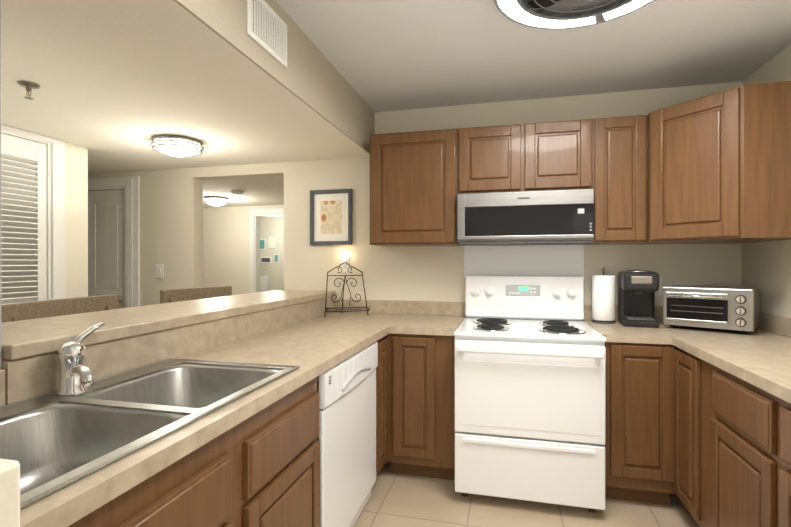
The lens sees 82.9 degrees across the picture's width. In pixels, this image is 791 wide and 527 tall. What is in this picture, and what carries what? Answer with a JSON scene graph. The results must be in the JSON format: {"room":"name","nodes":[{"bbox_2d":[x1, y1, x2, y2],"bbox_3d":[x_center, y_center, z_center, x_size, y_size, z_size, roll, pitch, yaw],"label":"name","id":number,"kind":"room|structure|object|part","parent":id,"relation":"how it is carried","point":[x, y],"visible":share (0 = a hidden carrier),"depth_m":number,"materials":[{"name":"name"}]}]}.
{"room":"kitchen","nodes":[
{"label":"kitchen","id":0,"kind":"room"},
{"bbox_2d":[0,0,19,526],"bbox_3d":[-0.739,0.252,0.447,0.920,2.069,0.330,0,0,14],"label":"wall","id":1,"kind":"structure","parent":0,"point":[9,493],"depth_m":0.33,"materials":[{"name":"paint"}]},
{"bbox_2d":[1,142,87,301],"bbox_3d":[-2.641,0.251,1.127,0.100,2.069,4.030,0,0,14],"label":"wall","id":2,"kind":"structure","parent":0,"point":[76,220],"depth_m":2.98,"materials":[{"name":"paint"}]},
{"bbox_2d":[1,133,46,304],"bbox_3d":[-2.268,0.264,2.430,0.085,2.013,0.770,0,0,14],"label":"door","id":3,"kind":"structure","parent":2,"relation":"in","point":[23,207],"depth_m":2.68,"materials":[{"name":"white wood"}]},
{"bbox_2d":[1,124,64,299],"bbox_3d":[-2.306,0.248,2.439,0.116,2.068,0.970,0,0,14],"label":"door frame","id":4,"kind":"structure","parent":2,"relation":"attached to","point":[55,175],"depth_m":2.83,"materials":[{"name":"white wood"}]},
{"bbox_2d":[1,0,374,216],"bbox_3d":[-2.159,-1.006,3.925,4.180,0.430,9.700,0,0,14],"label":"ceiling","id":5,"kind":"structure","parent":0,"point":[121,83],"depth_m":2.11,"materials":[{"name":"paint"}]},
{"bbox_2d":[17,81,39,99],"bbox_3d":[-1.607,-0.754,1.964,0.080,0.062,0.080,0,0,14],"label":"sprinkler","id":6,"kind":"object","parent":5,"relation":"attached to","point":[28,86],"visible":0.96,"depth_m":1.96,"materials":[{"name":"silver metal"}]},
{"bbox_2d":[151,135,203,156],"bbox_3d":[-1.399,-0.740,2.881,0.306,0.095,0.306,0,0,14],"label":"ceiling light","id":7,"kind":"object","parent":5,"relation":"attached to","point":[178,145],"visible":1,"depth_m":2.79,"materials":[{"name":"white glass"}]},
{"bbox_2d":[203,196,228,205],"bbox_3d":[-2.168,-0.746,5.422,0.286,0.095,0.286,0,0,14],"label":"hall ceiling light","id":8,"kind":"object","parent":5,"relation":"attached to","point":[215,200],"visible":1,"depth_m":5.33,"materials":[{"name":"white glass"}]},
{"bbox_2d":[231,190,243,194],"bbox_3d":[-1.724,-0.773,4.889,0.130,0.037,0.130,0,0,14],"label":"smoke detector","id":9,"kind":"object","parent":5,"relation":"attached to","point":[238,192],"visible":1,"depth_m":4.85,"materials":[{"name":"white plastic"}]},
{"bbox_2d":[247,0,286,67],"bbox_3d":[-0.520,-0.961,1.837,0.009,0.190,0.310,0,0,14],"label":"ceiling vent","id":10,"kind":"object","parent":5,"relation":"in","point":[266,27],"visible":1,"depth_m":1.83,"materials":[{"name":"white"}]},
{"bbox_2d":[203,205,283,294],"bbox_3d":[-1.861,0.240,6.224,3.590,2.069,0.100,0,0,14],"label":"wall","id":11,"kind":"structure","parent":0,"point":[225,246],"depth_m":6.22,"materials":[{"name":"paint"}]},
{"bbox_2d":[260,239,265,249],"bbox_3d":[-2.300,-0.330,7.710,0.150,0.190,0.023,0,0,14],"label":"picture frame","id":12,"kind":"object","parent":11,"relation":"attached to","point":[262,241],"depth_m":7.69,"materials":[{"name":"white"}]},
{"bbox_2d":[260,270,268,291],"bbox_3d":[-2.244,0.315,7.686,0.160,0.412,0.045,0,0,14],"label":"towel ring","id":13,"kind":"object","parent":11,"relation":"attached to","point":[264,283],"visible":0.75,"depth_m":7.66,"materials":[{"name":"silver metal"}]},
{"bbox_2d":[249,208,283,292],"bbox_3d":[-1.596,0.262,6.150,0.850,2.025,0.116,0,0,14],"label":"door frame","id":14,"kind":"structure","parent":11,"relation":"attached to","point":[255,215],"depth_m":6.19,"materials":[{"name":"white wood"}]},
{"bbox_2d":[261,257,271,262],"bbox_3d":[-2.222,-0.060,7.691,0.200,0.110,0.023,0,0,14],"label":"picture frame","id":15,"kind":"object","parent":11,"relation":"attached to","point":[263,259],"depth_m":7.68,"materials":[{"name":"white"}]},
{"bbox_2d":[268,237,274,247],"bbox_3d":[-2.115,-0.359,7.663,0.120,0.200,0.023,0,0,14],"label":"picture frame","id":16,"kind":"object","parent":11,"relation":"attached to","point":[271,242],"depth_m":7.65,"materials":[{"name":"white"}]},
{"bbox_2d":[274,254,278,262],"bbox_3d":[-2.027,-0.089,7.642,0.100,0.150,0.023,0,0,14],"label":"picture frame","id":17,"kind":"object","parent":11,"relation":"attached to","point":[276,256],"depth_m":7.63,"materials":[{"name":"white"}]},
{"bbox_2d":[88,82,741,305],"bbox_3d":[-0.968,0.030,3.590,6.655,2.500,0.120,0,0,14],"label":"wall","id":18,"kind":"structure","parent":0,"point":[171,220],"depth_m":3.32,"materials":[{"name":"paint"}]},
{"bbox_2d":[88,189,124,308],"bbox_3d":[-2.623,0.311,3.954,0.588,1.913,0.105,0,0,14],"label":"door","id":19,"kind":"structure","parent":18,"relation":"in","point":[106,252],"depth_m":3.95,"materials":[{"name":"white wood"}]},
{"bbox_2d":[88,176,139,307],"bbox_3d":[-2.582,0.267,3.981,0.845,2.025,0.142,0,0,14],"label":"door frame","id":20,"kind":"structure","parent":18,"relation":"attached to","point":[130,185],"depth_m":3.83,"materials":[{"name":"white wood"}]},
{"bbox_2d":[156,264,163,277],"bbox_3d":[-1.987,0.065,3.774,0.072,0.116,0.012,0,0,14],"label":"light switch","id":21,"kind":"object","parent":18,"relation":"attached to","point":[159,270],"visible":1,"depth_m":3.77,"materials":[{"name":"white plastic"}]},
{"bbox_2d":[2,290,335,359],"bbox_3d":[-0.973,0.231,2.346,0.508,0.041,2.293,0,0,14],"label":"bar","id":22,"kind":"object","parent":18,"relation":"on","point":[30,337],"visible":0.98,"depth_m":1.73,"materials":[{"name":"laminate"}]},
{"bbox_2d":[310,189,352,244],"bbox_3d":[-0.489,-0.350,3.394,0.340,0.420,0.022,0,0,14],"label":"picture frame","id":23,"kind":"object","parent":18,"relation":"attached to","point":[331,216],"visible":1,"depth_m":3.39,"materials":[{"name":"black"}]},
{"bbox_2d":[341,253,349,271],"bbox_3d":[-0.384,-0.009,3.362,0.072,0.144,0.036,0,0,14],"label":"outlet","id":24,"kind":"object","parent":18,"relation":"attached to","point":[344,267],"depth_m":3.37,"materials":[{"name":"white plastic"}]},
{"bbox_3d":[-0.385,-0.039,3.358,0.040,0.084,0.029,0,0,14],"label":"outlet nightlight mounted","id":25,"kind":"part","parent":24,"relation":"part of","materials":[{"name":"white plastic"}]},
{"bbox_2d":[370,128,462,246],"bbox_3d":[0.150,-0.489,3.059,0.582,0.730,0.362,0,0,14],"label":"upper cabinet","id":26,"kind":"object","parent":18,"relation":"attached to","point":[414,175],"depth_m":2.88,"materials":[{"name":"brown wood"}]},
{"bbox_2d":[458,124,525,193],"bbox_3d":[0.625,-0.644,2.940,0.393,0.420,0.362,0,0,14],"label":"upper cabinet","id":27,"kind":"object","parent":18,"relation":"attached to","point":[491,159],"depth_m":2.76,"materials":[{"name":"brown wood"}]},
{"bbox_2d":[464,244,583,278],"bbox_3d":[0.867,-0.011,3.066,0.790,0.235,0.006,0,0,14],"label":"backsplash panel","id":28,"kind":"object","parent":18,"relation":"attached to","point":[544,260],"visible":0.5,"depth_m":3.06,"materials":[{"name":"white"}]},
{"bbox_2d":[526,119,593,190],"bbox_3d":[1.007,-0.643,2.845,0.393,0.420,0.362,0,0,14],"label":"upper cabinet","id":29,"kind":"object","parent":18,"relation":"attached to","point":[559,154],"depth_m":2.67,"materials":[{"name":"brown wood"}]},
{"bbox_2d":[457,189,593,245],"bbox_3d":[0.810,-0.276,2.864,0.780,0.305,0.422,0,0,14],"label":"over-the-range microwave","id":30,"kind":"object","parent":29,"relation":"attached to","point":[558,217],"visible":1,"depth_m":2.66,"materials":[{"name":"silver metal"}]},
{"bbox_2d":[583,115,645,244],"bbox_3d":[1.341,-0.488,2.762,0.293,0.730,0.362,0,0,14],"label":"upper cabinet","id":31,"kind":"object","parent":18,"relation":"attached to","point":[619,142],"depth_m":2.59,"materials":[{"name":"brown wood"}]},
{"bbox_2d":[646,107,669,240],"bbox_3d":[1.540,-0.487,2.328,0.307,0.710,0.308,0,0,14],"label":"upper cabinet","id":32,"kind":"object","parent":18,"relation":"attached to","point":[657,122],"depth_m":2.47,"materials":[{"name":"brown wood"}]},
{"bbox_2d":[655,277,661,295],"bbox_3d":[1.662,0.147,2.867,0.072,0.116,0.008,0,0,14],"label":"outlet","id":33,"kind":"object","parent":18,"relation":"attached to","point":[658,292],"visible":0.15,"depth_m":2.86,"materials":[{"name":"white plastic"}]},
{"bbox_2d":[353,461,698,526],"bbox_3d":[-0.959,1.310,3.631,6.655,0.060,9.700,0,0,14],"label":"floor","id":34,"kind":"structure","parent":0,"point":[399,500],"depth_m":2.32,"materials":[{"name":"tile"}]},
{"bbox_2d":[2,294,118,322],"bbox_3d":[-1.283,0.722,1.998,0.501,1.122,0.606,0,0,8],"label":"bar stool","id":35,"kind":"object","parent":34,"relation":"on","point":[37,309],"visible":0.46,"depth_m":2.00,"materials":[{"name":"brown woven wicker"}]},
{"bbox_2d":[68,416,251,526],"bbox_3d":[-0.775,0.852,0.945,0.600,0.868,0.648,0,0,14],"label":"base cabinet","id":36,"kind":"object","parent":34,"relation":"on","point":[211,485],"depth_m":1.02,"materials":[{"name":"brown wood"}]},
{"bbox_2d":[160,286,231,303],"bbox_3d":[-1.097,0.720,2.824,0.501,1.122,0.526,0,0,28],"label":"bar stool","id":37,"kind":"object","parent":34,"relation":"on","point":[175,295],"visible":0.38,"depth_m":2.89,"materials":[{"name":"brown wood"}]},
{"bbox_2d":[252,376,319,526],"bbox_3d":[-0.631,0.851,1.523,0.600,0.868,0.542,0,0,14],"label":"base cabinet","id":38,"kind":"object","parent":34,"relation":"on","point":[261,468],"depth_m":1.44,"materials":[{"name":"brown wood"}]},
{"bbox_2d":[319,342,377,526],"bbox_3d":[-0.458,0.852,2.145,0.605,0.862,0.736,0,0,14],"label":"dishwasher","id":39,"kind":"object","parent":34,"relation":"on","point":[347,413],"visible":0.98,"depth_m":1.99,"materials":[{"name":"white metal"}]},
{"bbox_2d":[376,335,387,477],"bbox_3d":[-0.360,0.848,2.611,0.600,0.868,0.200,0,0,14],"label":"base cabinet","id":40,"kind":"object","parent":34,"relation":"on","point":[382,368],"depth_m":2.52,"materials":[{"name":"brown wood"}]},
{"bbox_2d":[0,297,403,526],"bbox_3d":[-0.506,0.334,1.976,0.630,0.160,2.786,0,0,14],"label":"countertop","id":41,"kind":"structure","parent":40,"relation":"on","point":[310,340],"depth_m":1.57,"materials":[{"name":"laminate"}]},
{"bbox_2d":[56,322,104,395],"bbox_3d":[-0.869,0.272,1.271,0.189,0.193,0.169,0,0,14],"label":"faucet","id":42,"kind":"object","parent":41,"relation":"on","point":[76,376],"visible":1,"depth_m":1.25,"materials":[{"name":"silver metal"}]},
{"bbox_2d":[0,358,299,509],"bbox_3d":[-0.725,0.470,1.181,0.543,0.209,0.993,0,0,14],"label":"sink","id":43,"kind":"object","parent":41,"relation":"in","point":[51,442],"visible":0.52,"depth_m":1.17,"materials":[{"name":"silver metal"}]},
{"bbox_2d":[324,262,369,316],"bbox_3d":[-0.324,0.178,3.149,0.310,0.382,0.327,0,0,14],"label":"cookbook stand","id":44,"kind":"object","parent":41,"relation":"on","point":[342,307],"visible":1,"depth_m":3.16,"materials":[{"name":"black metal"}]},
{"bbox_2d":[396,301,465,335],"bbox_3d":[0.237,0.341,2.888,0.370,0.140,0.656,0,0,14],"label":"countertop","id":45,"kind":"structure","parent":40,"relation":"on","point":[442,318],"depth_m":3.08,"materials":[{"name":"laminate"}]},
{"bbox_2d":[387,333,454,479],"bbox_3d":[0.219,0.848,2.908,0.414,0.868,0.627,0,0,14],"label":"base cabinet","id":46,"kind":"object","parent":34,"relation":"on","point":[421,405],"visible":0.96,"depth_m":2.61,"materials":[{"name":"brown wood"}]},
{"bbox_2d":[454,275,605,512],"bbox_3d":[0.762,0.682,2.647,0.758,1.200,0.816,0,0,14],"label":"stove","id":47,"kind":"object","parent":34,"relation":"on","point":[530,388],"visible":1,"depth_m":2.32,"materials":[{"name":"white enamel"},{"name":"metal"},{"name":"black glass"}]},
{"bbox_2d":[605,342,674,504],"bbox_3d":[1.335,0.848,2.630,0.354,0.868,0.627,0,0,14],"label":"base cabinet","id":48,"kind":"object","parent":34,"relation":"on","point":[639,455],"visible":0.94,"depth_m":2.33,"materials":[{"name":"brown wood"}]},
{"bbox_2d":[583,304,663,343],"bbox_3d":[1.311,0.342,2.633,0.304,0.140,0.633,0,0,14],"label":"countertop","id":49,"kind":"structure","parent":48,"relation":"on","point":[616,332],"depth_m":2.46,"materials":[{"name":"laminate"}]},
{"bbox_2d":[591,267,615,323],"bbox_3d":[1.312,0.198,2.826,0.140,0.346,0.140,0,0,14],"label":"paper towel holder","id":50,"kind":"object","parent":49,"relation":"on","point":[603,298],"visible":1,"depth_m":2.77,"materials":[{"name":"white paper"}]},
{"bbox_2d":[618,270,658,327],"bbox_3d":[1.472,0.204,2.726,0.190,0.334,0.298,0,0,20],"label":"coffee maker","id":51,"kind":"object","parent":49,"relation":"on","point":[637,289],"visible":1,"depth_m":2.66,"materials":[{"name":"black plastic"}]},
{"bbox_2d":[674,346,697,523],"bbox_3d":[1.648,0.849,2.035,0.577,0.868,0.348,0,0,14],"label":"base cabinet","id":52,"kind":"object","parent":34,"relation":"on","point":[685,363],"depth_m":2.11,"materials":[{"name":"brown wood"}]},
{"bbox_2d":[655,306,790,403],"bbox_3d":[1.590,0.344,1.865,0.611,0.140,1.988,0,0,14],"label":"countertop","id":53,"kind":"structure","parent":52,"relation":"on","point":[761,357],"depth_m":1.97,"materials":[{"name":"laminate"}]},
{"bbox_2d":[663,284,759,333],"bbox_3d":[1.780,0.251,2.537,0.410,0.240,0.353,0,0,44],"label":"toaster oven","id":54,"kind":"object","parent":53,"relation":"on","point":[737,308],"visible":1,"depth_m":2.43,"materials":[{"name":"silver metal"}]},
{"bbox_2d":[698,358,765,526],"bbox_3d":[1.542,0.850,1.609,0.577,0.868,0.530,0,0,14],"label":"base cabinet","id":55,"kind":"object","parent":34,"relation":"on","point":[732,450],"depth_m":1.70,"materials":[{"name":"brown wood"}]},
{"bbox_2d":[766,392,790,526],"bbox_3d":[1.422,0.851,1.125,0.577,0.868,0.467,0,0,14],"label":"base cabinet","id":56,"kind":"object","parent":34,"relation":"on","point":[778,411],"depth_m":1.43,"materials":[{"name":"brown wood"}]},
{"bbox_2d":[275,0,790,111],"bbox_3d":[0.486,-1.164,0.777,2.475,0.100,4.870,0,0,14],"label":"ceiling","id":57,"kind":"structure","parent":0,"point":[387,55],"depth_m":2.33,"materials":[{"name":"paint"}]},
{"bbox_2d":[494,0,654,29],"bbox_3d":[0.717,-1.079,1.673,0.690,0.071,0.690,0,0,14],"label":"ceiling fan light","id":58,"kind":"object","parent":57,"relation":"attached to","point":[555,14],"visible":1,"depth_m":1.90,"materials":[{"name":"white acrylic"},{"name":"black metal"}]},
{"bbox_2d":[742,44,790,316],"bbox_3d":[1.628,0.037,0.496,0.120,2.500,4.870,0,0,14],"label":"wall","id":59,"kind":"structure","parent":0,"point":[766,267],"depth_m":2.45,"materials":[{"name":"paint"}]},
{"bbox_2d":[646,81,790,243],"bbox_3d":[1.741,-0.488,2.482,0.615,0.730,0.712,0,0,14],"label":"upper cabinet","id":60,"kind":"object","parent":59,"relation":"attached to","point":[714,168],"depth_m":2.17,"materials":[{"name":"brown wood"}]}
]}

